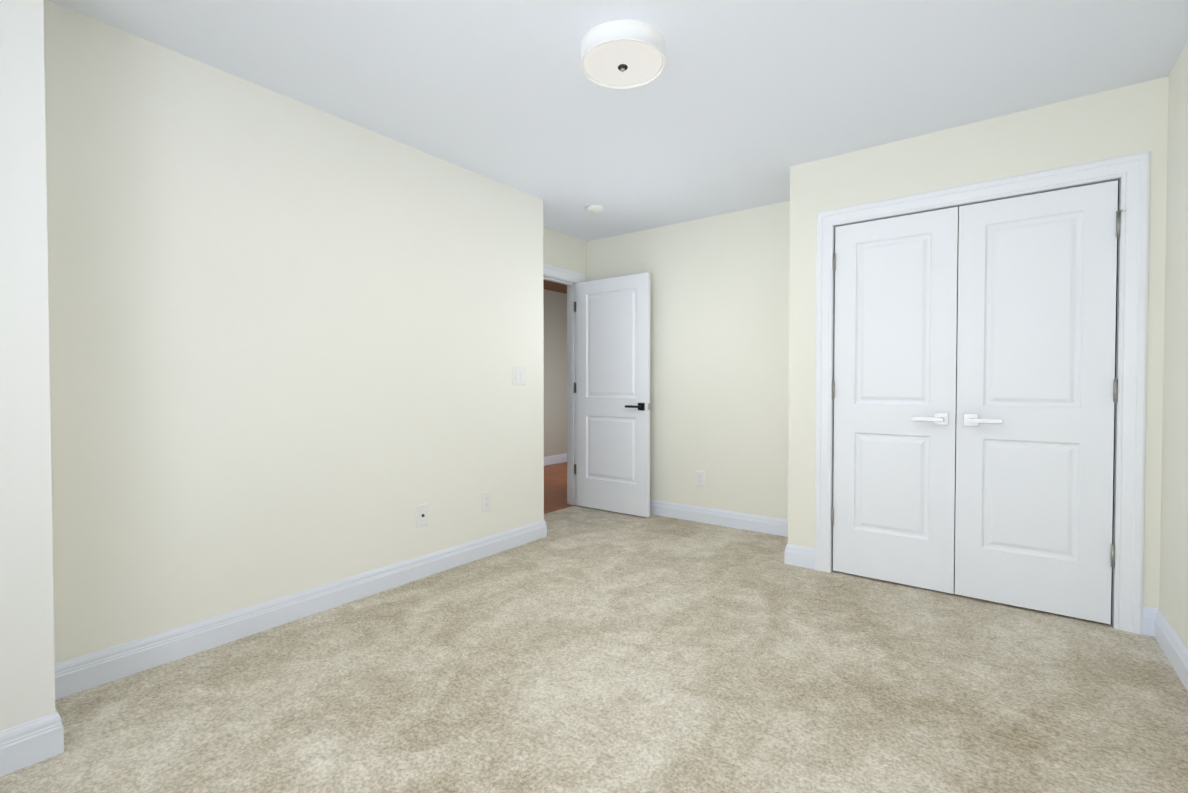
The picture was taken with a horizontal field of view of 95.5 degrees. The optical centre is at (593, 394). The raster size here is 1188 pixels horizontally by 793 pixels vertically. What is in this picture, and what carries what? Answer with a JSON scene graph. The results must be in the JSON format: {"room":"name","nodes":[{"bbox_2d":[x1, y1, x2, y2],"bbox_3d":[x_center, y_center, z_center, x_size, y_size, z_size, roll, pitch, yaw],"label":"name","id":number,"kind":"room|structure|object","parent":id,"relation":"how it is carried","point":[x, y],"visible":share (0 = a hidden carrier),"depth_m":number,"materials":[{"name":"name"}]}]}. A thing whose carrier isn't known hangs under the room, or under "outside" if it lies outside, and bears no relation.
{"room":"empty bedroom","nodes":[
{"label":"empty bedroom","id":0,"kind":"room"},
{"bbox_2d":[0,0,54,731],"bbox_3d":[-2.154,-0.138,1.389,0.597,2.440,0.988,1,1,37],"label":"wall bump-out","id":1,"kind":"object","parent":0,"point":[27,676],"visible":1,"depth_m":1.56,"materials":[{"name":"white paint"}]},
{"bbox_2d":[0,708,63,776],"bbox_3d":[-1.897,1.023,1.242,0.015,0.122,0.973,1,1,37],"label":"baseboard","id":2,"kind":"structure","parent":1,"relation":"attached to","point":[30,743],"depth_m":1.57,"materials":[{"name":"paint"}]},
{"bbox_2d":[43,0,543,663],"bbox_3d":[-1.390,-0.166,3.029,0.565,2.440,2.649,1,1,37],"label":"wall","id":3,"kind":"structure","parent":0,"point":[291,342],"depth_m":2.40,"materials":[{"name":"beige paint"}]},
{"bbox_2d":[55,520,546,695],"bbox_3d":[-1.140,0.995,2.900,0.015,0.122,2.614,1,1,37],"label":"baseboard","id":4,"kind":"structure","parent":3,"relation":"attached to","point":[91,670],"depth_m":2.43,"materials":[{"name":"paint"}]},
{"bbox_2d":[416,503,427,527],"bbox_3d":[-0.981,0.697,3.101,0.018,0.128,0.082,1,1,37],"label":"outlet plate","id":5,"kind":"object","parent":3,"relation":"attached to","point":[421,515],"visible":1,"depth_m":3.10,"materials":[{"name":"white plastic"}]},
{"bbox_2d":[482,491,490,511],"bbox_3d":[-0.693,0.694,3.490,0.008,0.128,0.082,1,1,37],"label":"electrical outlet plate","id":6,"kind":"object","parent":3,"relation":"attached to","point":[486,501],"visible":1,"depth_m":3.48,"materials":[{"name":"white plastic"}]},
{"bbox_2d":[512,366,525,384],"bbox_3d":[-0.513,-0.128,3.712,0.010,0.128,0.128,1,1,37],"label":"switch plate","id":7,"kind":"object","parent":3,"relation":"attached to","point":[518,375],"visible":1,"depth_m":3.71,"materials":[{"name":"white plastic"}]},
{"bbox_2d":[543,289,566,456],"bbox_3d":[-1.284,-0.228,6.695,0.120,2.440,6.040,1,1,37],"label":"wall","id":8,"kind":"structure","parent":0,"point":[555,362],"depth_m":7.56,"materials":[{"name":"beige paint"}]},
{"bbox_2d":[544,453,566,465],"bbox_3d":[-1.230,0.931,6.673,0.015,0.122,5.800,1,1,37],"label":"baseboard","id":9,"kind":"structure","parent":8,"relation":"attached to","point":[554,459],"depth_m":7.57,"materials":[{"name":"paint"}]},
{"bbox_2d":[543,280,566,293],"bbox_3d":[-0.084,-1.433,6.706,1.715,0.028,2.700,1,1,37],"label":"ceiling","id":10,"kind":"structure","parent":0,"point":[554,286],"depth_m":7.14,"materials":[{"name":"brown wood"}]},
{"bbox_2d":[544,462,574,513],"bbox_3d":[-0.532,1.053,6.147,2.005,0.096,5.800,1,1,37],"label":"floor","id":11,"kind":"structure","parent":0,"point":[555,487],"depth_m":5.85,"materials":[{"name":"brown wood"}]},
{"bbox_2d":[543,227,586,281],"bbox_3d":[-0.448,-0.193,4.642,0.120,2.440,1.063,1,1,37],"label":"wall","id":12,"kind":"structure","parent":0,"point":[560,250],"depth_m":4.77,"materials":[{"name":"beige paint"}]},
{"bbox_2d":[543,263,584,504],"bbox_3d":[-0.428,-0.037,4.673,0.164,2.127,0.955,1,1,37],"label":"door frame","id":13,"kind":"structure","parent":12,"relation":"attached to","point":[569,278],"depth_m":4.97,"materials":[{"name":"paint"}]},
{"bbox_2d":[574,273,649,517],"bbox_3d":[0.123,0.006,4.703,0.832,2.016,0.151,1,1,37],"label":"entry door","id":14,"kind":"structure","parent":12,"relation":"in","point":[612,392],"depth_m":4.65,"materials":[{"name":"white paint"}]},
{"bbox_2d":[0,505,1187,792],"bbox_3d":[0.022,1.120,2.072,3.799,0.100,4.910,1,1,37],"label":"floor carpet","id":15,"kind":"object","parent":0,"point":[582,649],"visible":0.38,"depth_m":1.94,"materials":[{"name":"beige carpet"}]},
{"bbox_2d":[48,0,1187,241],"bbox_3d":[0.237,-1.452,3.973,5.804,0.100,8.270,1,1,37],"label":"ceiling","id":16,"kind":"structure","parent":0,"point":[740,104],"depth_m":2.32,"materials":[{"name":"white paint"}]},
{"bbox_2d":[586,204,603,213],"bbox_3d":[0.007,-1.385,4.055,0.136,0.038,0.136,1,1,37],"label":"smoke detector","id":17,"kind":"object","parent":16,"relation":"attached to","point":[594,208],"visible":1,"depth_m":4.01,"materials":[{"name":"white plastic"}]},
{"bbox_2d":[580,19,664,89],"bbox_3d":[0.113,-1.320,2.122,0.332,0.102,0.332,1,1,37],"label":"flush-mount light","id":18,"kind":"object","parent":16,"relation":"attached to","point":[620,54],"visible":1,"depth_m":2.05,"materials":[{"name":"white plastic"}]},
{"bbox_2d":[587,201,786,518],"bbox_3d":[1.368,-0.183,4.036,3.750,2.440,0.120,1,1,37],"label":"wall","id":19,"kind":"structure","parent":0,"point":[733,353],"depth_m":4.27,"materials":[{"name":"beige paint"}]},
{"bbox_2d":[696,470,704,486],"bbox_3d":[0.855,0.681,4.358,0.082,0.128,0.008,1,1,37],"label":"outlet","id":20,"kind":"object","parent":19,"relation":"attached to","point":[700,478],"visible":1,"depth_m":4.35,"materials":[{"name":"white plastic"}]},
{"bbox_2d":[783,78,1162,607],"bbox_3d":[1.866,-0.164,2.894,1.580,2.440,0.120,1,1,37],"label":"wall","id":21,"kind":"structure","parent":0,"point":[1127,120],"depth_m":2.82,"materials":[{"name":"beige paint"}]},
{"bbox_2d":[784,544,813,564],"bbox_3d":[1.367,0.984,3.576,0.015,0.122,0.605,1,1,37],"label":"baseboard","id":22,"kind":"structure","parent":21,"relation":"attached to","point":[792,553],"depth_m":3.31,"materials":[{"name":"paint"}]},
{"bbox_2d":[831,207,957,593],"bbox_3d":[1.636,0.033,2.982,0.604,2.019,0.093,1,1,37],"label":"closet door","id":23,"kind":"structure","parent":21,"relation":"in","point":[894,398],"depth_m":2.98,"materials":[{"name":"white paint"}]},
{"bbox_2d":[814,151,1149,633],"bbox_3d":[1.915,-0.006,2.847,1.392,2.127,0.142,1,1,37],"label":"door frame","id":24,"kind":"structure","parent":21,"relation":"attached to","point":[1131,173],"depth_m":2.44,"materials":[{"name":"paint"}]},
{"bbox_2d":[955,180,1126,623],"bbox_3d":[2.121,0.040,2.607,0.618,2.019,0.106,1,1,37],"label":"closet door","id":25,"kind":"structure","parent":21,"relation":"in","point":[1037,386],"depth_m":2.61,"materials":[{"name":"white paint"}]},
{"bbox_2d":[1155,41,1187,648],"bbox_3d":[1.489,-0.131,0.941,0.120,2.440,4.910,1,1,37],"label":"wall","id":26,"kind":"structure","parent":0,"point":[1171,426],"depth_m":2.22,"materials":[{"name":"beige paint"}]},
{"bbox_2d":[1142,606,1187,690],"bbox_3d":[1.240,1.032,0.767,0.044,0.122,4.060,1,1,37],"label":"baseboard","id":27,"kind":"structure","parent":26,"relation":"attached to","point":[1154,623],"depth_m":2.20,"materials":[{"name":"paint"}]}
]}

